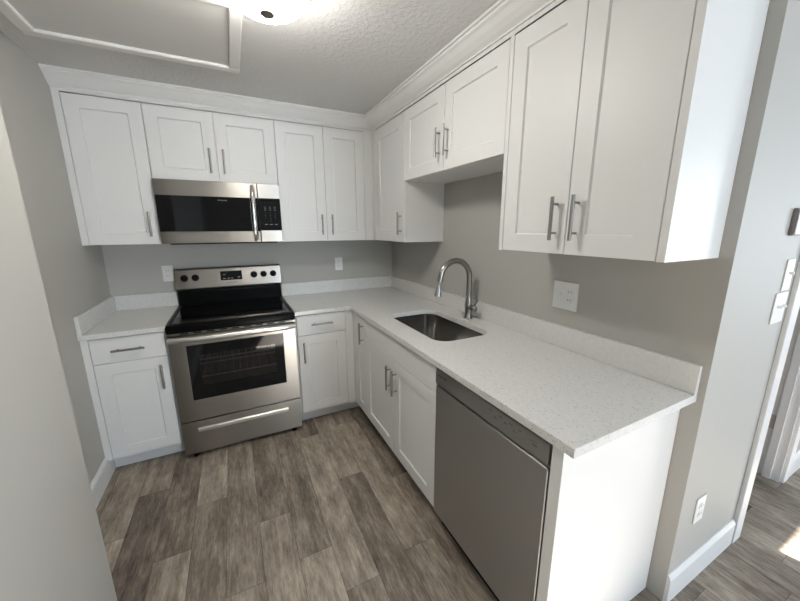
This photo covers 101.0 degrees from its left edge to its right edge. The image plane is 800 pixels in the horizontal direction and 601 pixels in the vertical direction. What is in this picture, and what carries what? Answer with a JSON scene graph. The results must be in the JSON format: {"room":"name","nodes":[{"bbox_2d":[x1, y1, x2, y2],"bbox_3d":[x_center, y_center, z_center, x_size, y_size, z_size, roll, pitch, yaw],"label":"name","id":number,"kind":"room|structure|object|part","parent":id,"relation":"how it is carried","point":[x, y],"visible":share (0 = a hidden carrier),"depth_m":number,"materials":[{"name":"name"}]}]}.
{"room":"kitchen","nodes":[
{"label":"kitchen","id":0,"kind":"room"},
{"bbox_2d":[0,31,110,483],"bbox_3d":[-1.774,-0.006,1.561,0.147,2.358,1.750,-6,14,-26],"label":"wall","id":1,"kind":"structure","parent":0,"point":[73,275],"depth_m":1.73,"materials":[{"name":"grey paint"}]},
{"bbox_2d":[90,458,115,507],"bbox_3d":[-1.577,1.124,1.594,0.014,0.135,1.204,-6,14,-26],"label":"baseboard","id":2,"kind":"structure","parent":1,"relation":"attached to","point":[100,481],"depth_m":1.92,"materials":[{"name":"white wood"}]},
{"bbox_2d":[0,105,116,600],"bbox_3d":[-0.186,0.579,-1.160,0.477,2.358,4.650,-6,14,-26],"label":"wall","id":3,"kind":"structure","parent":0,"point":[52,547],"depth_m":0.85,"materials":[{"name":"grey paint"}]},
{"bbox_2d":[38,0,563,131],"bbox_3d":[-0.435,-1.115,1.323,2.252,0.096,2.293,-6,14,-26],"label":"trim","id":4,"kind":"structure","parent":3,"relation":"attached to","point":[503,19],"depth_m":1.92,"materials":[{"name":"white wood"}]},
{"bbox_2d":[73,93,391,367],"bbox_3d":[-1.190,-0.292,2.872,2.400,2.358,0.120,-6,14,-26],"label":"wall","id":5,"kind":"structure","parent":0,"point":[130,269],"depth_m":2.73,"materials":[{"name":"grey paint"}]},
{"bbox_2d":[50,90,161,245],"bbox_3d":[-1.841,-0.800,2.146,0.404,0.861,0.368,-6,14,-26],"label":"upper cabinet","id":6,"kind":"object","parent":5,"relation":"attached to","point":[104,142],"visible":0.98,"depth_m":2.02,"materials":[{"name":"white wood"}]},
{"bbox_3d":[-1.625,-0.490,2.136,0.013,0.157,0.039,-6,14,-26],"label":"handle","id":7,"kind":"part","parent":6,"relation":"part of","materials":[{"name":"silver metal"}]},
{"bbox_2d":[161,266,174,280],"bbox_3d":[-1.776,-0.200,2.515,0.072,0.118,0.008,-6,14,-26],"label":"wall outlet","id":8,"kind":"object","parent":5,"relation":"attached to","point":[167,271],"visible":1,"depth_m":2.51,"materials":[{"name":"white plastic"}]},
{"bbox_2d":[141,103,277,184],"bbox_3d":[-1.319,-1.060,2.360,0.764,0.446,0.368,-6,14,-26],"label":"upper cabinet","id":9,"kind":"object","parent":5,"relation":"attached to","point":[183,144],"visible":0.94,"depth_m":2.21,"materials":[{"name":"white wood"}]},
{"bbox_3d":[-1.429,-1.014,2.157,0.379,0.440,0.019,-6,14,-26],"label":"door","id":10,"kind":"part","parent":9,"relation":"part of","materials":[{"name":"white wood"}]},
{"bbox_3d":[-1.281,-0.933,2.217,0.013,0.157,0.039,-6,14,-26],"label":"handle","id":11,"kind":"part","parent":9,"relation":"part of","materials":[{"name":"silver metal"}]},
{"bbox_2d":[152,178,282,244],"bbox_3d":[-1.302,-0.630,2.424,0.760,0.418,0.433,-6,14,-26],"label":"microwave","id":12,"kind":"object","parent":9,"relation":"attached to","point":[188,211],"visible":1,"depth_m":2.27,"materials":[{"name":"silver metal"}]},
{"bbox_3d":[-1.043,-0.617,2.347,0.030,0.389,0.063,-6,14,-26],"label":"handle","id":13,"kind":"part","parent":12,"relation":"part of","materials":[{"name":"silver metal"}]},
{"bbox_3d":[-0.966,-0.637,2.434,0.150,0.410,0.030,-6,14,-26],"label":"control panel","id":14,"kind":"part","parent":12,"relation":"part of","materials":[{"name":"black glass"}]},
{"bbox_3d":[-1.208,-0.941,2.254,0.013,0.157,0.039,-6,14,-26],"label":"handle","id":15,"kind":"part","parent":9,"relation":"part of","materials":[{"name":"silver metal"}]},
{"bbox_3d":[-1.088,-1.052,2.325,0.379,0.440,0.019,-6,14,-26],"label":"door","id":16,"kind":"part","parent":9,"relation":"part of","materials":[{"name":"white wood"}]},
{"bbox_2d":[273,120,373,241],"bbox_3d":[-0.632,-0.933,2.742,0.772,0.861,0.368,-6,14,-26],"label":"upper cabinet","id":17,"kind":"object","parent":5,"relation":"attached to","point":[324,174],"visible":0.96,"depth_m":2.60,"materials":[{"name":"white wood"}]},
{"bbox_3d":[-0.759,-0.885,2.531,0.348,0.855,0.019,-6,14,-26],"label":"door","id":18,"kind":"part","parent":17,"relation":"part of","materials":[{"name":"white wood"}]},
{"bbox_3d":[-0.625,-0.600,2.628,0.013,0.157,0.039,-6,14,-26],"label":"handle","id":19,"kind":"part","parent":17,"relation":"part of","materials":[{"name":"silver metal"}]},
{"bbox_3d":[-0.552,-0.608,2.664,0.013,0.157,0.039,-6,14,-26],"label":"handle","id":20,"kind":"part","parent":17,"relation":"part of","materials":[{"name":"silver metal"}]},
{"bbox_3d":[-0.455,-0.918,2.680,0.326,0.855,0.019,-6,14,-26],"label":"door","id":21,"kind":"part","parent":17,"relation":"part of","materials":[{"name":"white wood"}]},
{"bbox_2d":[335,257,342,269],"bbox_3d":[-0.585,-0.338,3.100,0.072,0.118,0.008,-6,14,-26],"label":"wall outlet","id":22,"kind":"object","parent":5,"relation":"attached to","point":[338,261],"visible":1,"depth_m":3.10,"materials":[{"name":"white plastic"}]},
{"bbox_2d":[0,0,566,130],"bbox_3d":[1.947,-1.181,1.080,6.600,0.120,7.300,-6,14,-26],"label":"ceiling","id":23,"kind":"structure","parent":0,"point":[340,55],"depth_m":1.66,"materials":[{"name":"white paint"}]},
{"bbox_2d":[0,0,242,73],"bbox_3d":[-1.129,-1.157,1.354,0.854,0.021,0.650,-6,14,-26],"label":"attic hatch","id":24,"kind":"object","parent":23,"relation":"attached to","point":[201,33],"visible":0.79,"depth_m":1.41,"materials":[{"name":"white paint"}]},
{"bbox_2d":[229,0,310,23],"bbox_3d":[-0.463,-1.040,1.129,0.324,0.159,0.324,-6,14,-26],"label":"ceiling lamp","id":25,"kind":"object","parent":23,"relation":"attached to","point":[265,11],"visible":1,"depth_m":1.13,"materials":[{"name":"white glass"}]},
{"bbox_2d":[96,406,799,600],"bbox_3d":[1.955,1.240,1.605,6.600,0.120,7.300,-6,14,-26],"label":"floor","id":26,"kind":"structure","parent":0,"point":[324,509],"depth_m":1.67,"materials":[{"name":"brown wood"}]},
{"bbox_2d":[79,331,184,466],"bbox_3d":[-1.766,0.587,2.302,0.402,0.886,0.685,-6,14,-26],"label":"base cabinet","id":27,"kind":"object","parent":26,"relation":"on","point":[131,381],"visible":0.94,"depth_m":2.03,"materials":[{"name":"white wood"}]},
{"bbox_2d":[73,291,178,340],"bbox_3d":[-1.772,0.084,2.204,0.404,0.138,0.662,-6,14,-26],"label":"countertop","id":28,"kind":"structure","parent":27,"relation":"on","point":[123,315],"depth_m":2.17,"materials":[{"name":"stone"}]},
{"bbox_3d":[-1.611,0.291,1.948,0.157,0.013,0.039,-6,14,-26],"label":"handle","id":29,"kind":"part","parent":27,"relation":"part of","materials":[{"name":"silver metal"}]},
{"bbox_3d":[-1.623,0.287,1.974,0.355,0.150,0.019,-6,14,-26],"label":"drawer","id":30,"kind":"part","parent":27,"relation":"part of","materials":[{"name":"white wood"}]},
{"bbox_3d":[-1.622,0.665,2.056,0.355,0.618,0.019,-6,14,-26],"label":"door","id":31,"kind":"part","parent":27,"relation":"part of","materials":[{"name":"white wood"}]},
{"bbox_3d":[-1.483,0.477,2.054,0.013,0.157,0.039,-6,14,-26],"label":"handle","id":32,"kind":"part","parent":27,"relation":"part of","materials":[{"name":"silver metal"}]},
{"bbox_2d":[165,264,301,456],"bbox_3d":[-1.224,0.384,2.489,0.758,1.199,0.748,-6,14,-26],"label":"range","id":33,"kind":"object","parent":26,"relation":"on","point":[231,340],"visible":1,"depth_m":2.32,"materials":[{"name":"grey metal"}]},
{"bbox_3d":[-1.642,-0.160,2.497,0.051,0.051,0.034,-6,14,-26],"label":"knob","id":34,"kind":"part","parent":33,"relation":"part of","materials":[{"name":"black plastic"}]},
{"bbox_3d":[-1.578,-0.167,2.528,0.051,0.051,0.034,-6,14,-26],"label":"knob","id":35,"kind":"part","parent":33,"relation":"part of","materials":[{"name":"black plastic"}]},
{"bbox_3d":[-1.377,-0.183,2.673,0.756,0.167,0.076,-6,14,-26],"label":"control panel","id":36,"kind":"part","parent":33,"relation":"part of","materials":[{"name":"silver metal"}]},
{"bbox_2d":[165,296,294,334],"bbox_3d":[-1.226,0.092,2.429,0.758,0.054,0.641,-6,14,-26],"label":"cooktop","id":37,"kind":"object","parent":33,"relation":"in","point":[203,316],"depth_m":2.29,"materials":[{"name":"black glass"}]},
{"bbox_2d":[166,322,299,423],"bbox_3d":[-1.205,0.431,2.461,0.754,0.588,0.665,-6,14,-26],"label":"oven","id":38,"kind":"object","parent":33,"relation":"in","point":[201,398],"depth_m":2.23,"materials":[{"name":"silver metal"}]},
{"bbox_3d":[-1.098,0.881,2.346,0.754,0.228,0.054,-6,14,-26],"label":"storage drawer","id":39,"kind":"part","parent":33,"relation":"part of","materials":[{"name":"silver metal"}]},
{"bbox_3d":[-1.083,0.834,2.305,0.571,0.028,0.014,-6,14,-26],"label":"drawer handle","id":40,"kind":"part","parent":33,"relation":"part of","materials":[{"name":"silver metal"}]},
{"bbox_2d":[294,310,358,419],"bbox_3d":[-0.669,0.466,2.841,0.513,0.886,0.685,-6,14,-26],"label":"base cabinet","id":41,"kind":"object","parent":26,"relation":"on","point":[324,341],"visible":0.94,"depth_m":2.55,"materials":[{"name":"white wood"}]},
{"bbox_3d":[-0.711,0.391,2.434,0.013,0.157,0.039,-6,14,-26],"label":"handle","id":42,"kind":"part","parent":41,"relation":"part of","materials":[{"name":"silver metal"}]},
{"bbox_3d":[-0.596,0.174,2.479,0.359,0.150,0.019,-6,14,-26],"label":"drawer","id":43,"kind":"part","parent":41,"relation":"part of","materials":[{"name":"white wood"}]},
{"bbox_3d":[-0.587,0.177,2.452,0.157,0.013,0.039,-6,14,-26],"label":"handle","id":44,"kind":"part","parent":41,"relation":"part of","materials":[{"name":"silver metal"}]},
{"bbox_3d":[-0.595,0.553,2.561,0.359,0.618,0.019,-6,14,-26],"label":"door","id":45,"kind":"part","parent":41,"relation":"part of","materials":[{"name":"white wood"}]},
{"bbox_2d":[353,311,367,416],"bbox_3d":[-0.061,0.494,2.704,0.685,0.886,0.350,-6,14,-26],"label":"base cabinet","id":46,"kind":"object","parent":26,"relation":"on","point":[358,321],"visible":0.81,"depth_m":2.52,"materials":[{"name":"white wood"}]},
{"bbox_3d":[-0.289,0.244,2.376,0.039,0.157,0.013,-6,14,-26],"label":"handle","id":47,"kind":"part","parent":46,"relation":"part of","materials":[{"name":"silver metal"}]},
{"bbox_2d":[365,319,437,506],"bbox_3d":[0.227,0.614,2.145,0.685,0.886,0.930,-6,14,-26],"label":"base cabinet","id":48,"kind":"object","parent":26,"relation":"on","point":[401,384],"visible":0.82,"depth_m":1.89,"materials":[{"name":"white wood"}]},
{"bbox_3d":[-0.140,0.618,2.223,0.019,0.630,0.462,-6,14,-26],"label":"door","id":49,"kind":"part","parent":48,"relation":"part of","materials":[{"name":"white wood"}]},
{"bbox_3d":[-0.079,0.474,2.001,0.039,0.157,0.013,-6,14,-26],"label":"handle","id":50,"kind":"part","parent":48,"relation":"part of","materials":[{"name":"silver metal"}]},
{"bbox_3d":[-0.042,0.489,1.930,0.039,0.157,0.013,-6,14,-26],"label":"handle","id":51,"kind":"part","parent":48,"relation":"part of","materials":[{"name":"silver metal"}]},
{"bbox_3d":[-0.037,0.283,1.938,0.019,0.138,0.928,-6,14,-26],"label":"false drawer","id":52,"kind":"part","parent":48,"relation":"part of","materials":[{"name":"white wood"}]},
{"bbox_3d":[0.069,0.705,1.817,0.019,0.630,0.462,-6,14,-26],"label":"door","id":53,"kind":"part","parent":48,"relation":"part of","materials":[{"name":"white wood"}]},
{"bbox_2d":[281,276,702,458],"bbox_3d":[0.001,0.113,2.043,1.080,0.138,2.550,-6,14,-26],"label":"countertop","id":54,"kind":"structure","parent":48,"relation":"on","point":[579,391],"depth_m":1.40,"materials":[{"name":"stone"}]},
{"bbox_2d":[394,314,483,340],"bbox_3d":[0.213,0.278,2.100,0.414,0.210,0.710,-6,14,-26],"label":"sink","id":55,"kind":"object","parent":54,"relation":"in","point":[435,327],"visible":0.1,"depth_m":2.36,"materials":[{"name":"silver metal"}]},
{"bbox_2d":[434,258,478,318],"bbox_3d":[0.350,-0.059,2.067,0.289,0.401,0.107,-6,14,-26],"label":"faucet","id":56,"kind":"object","parent":54,"relation":"on","point":[469,307],"visible":1,"depth_m":2.10,"materials":[{"name":"silver metal"}]},
{"bbox_3d":[0.341,-0.138,2.078,0.264,0.251,0.036,-6,14,-26],"label":"spout","id":57,"kind":"part","parent":56,"relation":"part of","materials":[{"name":"silver metal"}]},
{"bbox_2d":[434,368,552,600],"bbox_3d":[0.579,0.765,1.469,0.623,0.876,0.617,-6,14,-26],"label":"dishwasher","id":58,"kind":"object","parent":26,"relation":"on","point":[492,472],"visible":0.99,"depth_m":1.24,"materials":[{"name":"grey metal"}]},
{"bbox_3d":[0.356,1.169,1.440,0.015,0.098,0.612,-6,14,-26],"label":"toe panel","id":59,"kind":"part","parent":58,"relation":"part of","materials":[{"name":"black plastic"}]},
{"bbox_3d":[0.328,0.442,1.270,0.042,0.012,0.617,-6,14,-26],"label":"pocket handle","id":60,"kind":"part","parent":58,"relation":"part of","materials":[{"name":"silver metal"}]},
{"bbox_3d":[0.323,0.401,1.258,0.052,0.073,0.617,-6,14,-26],"label":"control panel","id":61,"kind":"part","parent":58,"relation":"part of","materials":[{"name":"silver metal"}]},
{"bbox_2d":[536,409,679,600],"bbox_3d":[0.745,0.821,1.185,0.646,0.886,0.038,-6,14,-26],"label":"cabinet end panel","id":62,"kind":"object","parent":26,"relation":"on","point":[604,503],"visible":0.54,"depth_m":1.12,"materials":[{"name":"white wood"}]},
{"bbox_2d":[392,172,687,355],"bbox_3d":[0.312,-0.258,2.696,0.120,2.358,3.352,-6,14,-26],"label":"wall","id":63,"kind":"structure","parent":0,"point":[636,303],"depth_m":1.76,"materials":[{"name":"grey paint"}]},
{"bbox_2d":[371,111,443,241],"bbox_3d":[0.022,-0.900,2.584,0.368,0.861,0.585,-6,14,-26],"label":"upper cabinet","id":64,"kind":"object","parent":63,"relation":"attached to","point":[403,211],"visible":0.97,"depth_m":2.42,"materials":[{"name":"white wood"}]},
{"bbox_3d":[-0.084,-0.879,2.495,0.019,0.855,0.516,-6,14,-26],"label":"door","id":65,"kind":"part","parent":64,"relation":"part of","materials":[{"name":"white wood"}]},
{"bbox_3d":[-0.013,-0.546,2.361,0.039,0.157,0.013,-6,14,-26],"label":"handle","id":66,"kind":"part","parent":64,"relation":"part of","materials":[{"name":"silver metal"}]},
{"bbox_2d":[405,39,510,183],"bbox_3d":[0.367,-0.960,1.871,0.368,0.446,0.946,-6,14,-26],"label":"upper cabinet","id":67,"kind":"object","parent":63,"relation":"attached to","point":[456,132],"visible":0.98,"depth_m":1.71,"materials":[{"name":"white wood"}]},
{"bbox_3d":[0.139,-0.989,2.019,0.019,0.440,0.470,-6,14,-26],"label":"door","id":68,"kind":"part","parent":67,"relation":"part of","materials":[{"name":"white wood"}]},
{"bbox_3d":[0.202,-0.879,1.850,0.039,0.157,0.013,-6,14,-26],"label":"handle","id":69,"kind":"part","parent":67,"relation":"part of","materials":[{"name":"silver metal"}]},
{"bbox_3d":[0.238,-0.864,1.779,0.039,0.157,0.013,-6,14,-26],"label":"handle","id":70,"kind":"part","parent":67,"relation":"part of","materials":[{"name":"silver metal"}]},
{"bbox_3d":[0.352,-0.900,1.605,0.019,0.440,0.471,-6,14,-26],"label":"door","id":71,"kind":"part","parent":67,"relation":"part of","materials":[{"name":"white wood"}]},
{"bbox_2d":[281,276,702,394],"bbox_3d":[0.001,0.098,2.040,1.080,0.107,2.550,-6,14,-26],"label":"backsplash","id":72,"kind":"structure","parent":63,"relation":"attached to","point":[682,375],"depth_m":1.65,"materials":[{"name":"stone"}]},
{"bbox_2d":[552,280,579,311],"bbox_3d":[0.797,-0.019,1.607,0.018,0.135,0.135,-6,14,-26],"label":"wall outlet","id":73,"kind":"object","parent":63,"relation":"attached to","point":[565,294],"visible":1,"depth_m":1.60,"materials":[{"name":"white plastic"}]},
{"bbox_2d":[566,298,571,303],"bbox_3d":[0.811,0.005,1.590,0.003,0.027,0.033,-6,14,-26],"label":"receptacle","id":74,"kind":"object","parent":73,"relation":"attached to","point":[568,300],"depth_m":1.59,"materials":[{"name":"grey plastic"}]},
{"bbox_2d":[567,290,572,295],"bbox_3d":[0.811,-0.033,1.582,0.003,0.027,0.033,-6,14,-26],"label":"receptacle","id":75,"kind":"object","parent":73,"relation":"attached to","point":[569,292],"depth_m":1.58,"materials":[{"name":"grey plastic"}]},
{"bbox_2d":[498,0,769,262],"bbox_3d":[0.732,-0.604,1.209,0.368,0.862,0.670,-6,14,-26],"label":"upper cabinet","id":76,"kind":"object","parent":63,"relation":"attached to","point":[626,119],"visible":1,"depth_m":1.01,"materials":[{"name":"white wood"}]},
{"bbox_3d":[0.541,-0.619,1.284,0.019,0.855,0.316,-6,14,-26],"label":"door","id":77,"kind":"part","parent":76,"relation":"part of","materials":[{"name":"white wood"}]},
{"bbox_3d":[0.569,-0.303,1.233,0.039,0.157,0.013,-6,14,-26],"label":"handle","id":78,"kind":"part","parent":76,"relation":"part of","materials":[{"name":"silver metal"}]},
{"bbox_3d":[0.607,-0.287,1.158,0.039,0.157,0.013,-6,14,-26],"label":"handle","id":79,"kind":"part","parent":76,"relation":"part of","materials":[{"name":"silver metal"}]},
{"bbox_3d":[0.682,-0.560,1.011,0.019,0.855,0.304,-6,14,-26],"label":"door","id":80,"kind":"part","parent":76,"relation":"part of","materials":[{"name":"white wood"}]},
{"bbox_3d":[0.895,-0.545,0.935,0.329,0.862,0.022,-6,14,-26],"label":"panel","id":81,"kind":"part","parent":76,"relation":"part of","materials":[{"name":"white wood"}]},
{"bbox_2d":[646,0,799,600],"bbox_3d":[2.901,-0.139,2.105,4.200,2.358,0.182,-6,14,-26],"label":"wall","id":82,"kind":"structure","parent":0,"point":[723,327],"depth_m":1.17,"materials":[{"name":"grey paint"}]},
{"bbox_2d":[692,494,706,524],"bbox_3d":[1.213,0.850,1.337,0.072,0.118,0.008,-6,14,-26],"label":"wall outlet","id":83,"kind":"object","parent":82,"relation":"attached to","point":[700,504],"visible":1,"depth_m":1.33,"materials":[{"name":"white plastic"}]},
{"bbox_2d":[662,450,799,600],"bbox_3d":[2.936,0.961,2.280,4.200,0.135,0.041,-6,14,-27],"label":"baseboard","id":84,"kind":"structure","parent":82,"relation":"attached to","point":[684,573],"depth_m":1.44,"materials":[{"name":"white wood"}]},
{"bbox_2d":[731,257,799,543],"bbox_3d":[1.974,0.094,1.582,0.860,2.130,0.054,-6,14,-26],"label":"trim","id":85,"kind":"structure","parent":82,"relation":"attached to","point":[793,305],"depth_m":1.47,"materials":[{"name":"white wood"}]},
{"bbox_2d":[757,307,799,481],"bbox_3d":[1.937,0.118,1.662,0.708,2.050,0.184,-6,14,-26],"label":"trim","id":86,"kind":"structure","parent":82,"relation":"attached to","point":[786,407],"depth_m":1.93,"materials":[{"name":"white wood"}]},
{"bbox_2d":[769,291,788,324],"bbox_3d":[1.509,0.033,1.308,0.118,0.124,0.018,-6,14,-26],"label":"light switch","id":87,"kind":"object","parent":82,"relation":"attached to","point":[779,305],"visible":1,"depth_m":1.30,"materials":[{"name":"white plastic"}]},
{"bbox_2d":[780,259,795,290],"bbox_3d":[1.522,-0.097,1.287,0.074,0.122,0.018,-6,14,-26],"label":"light switch","id":88,"kind":"object","parent":82,"relation":"attached to","point":[790,265],"visible":1,"depth_m":1.28,"materials":[{"name":"white plastic"}]},
{"bbox_2d":[788,208,799,235],"bbox_3d":[1.483,-0.289,1.226,0.115,0.098,0.018,-6,14,-26],"label":"wall control","id":89,"kind":"object","parent":82,"relation":"attached to","point":[794,229],"visible":1,"depth_m":1.20,"materials":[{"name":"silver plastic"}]}
]}

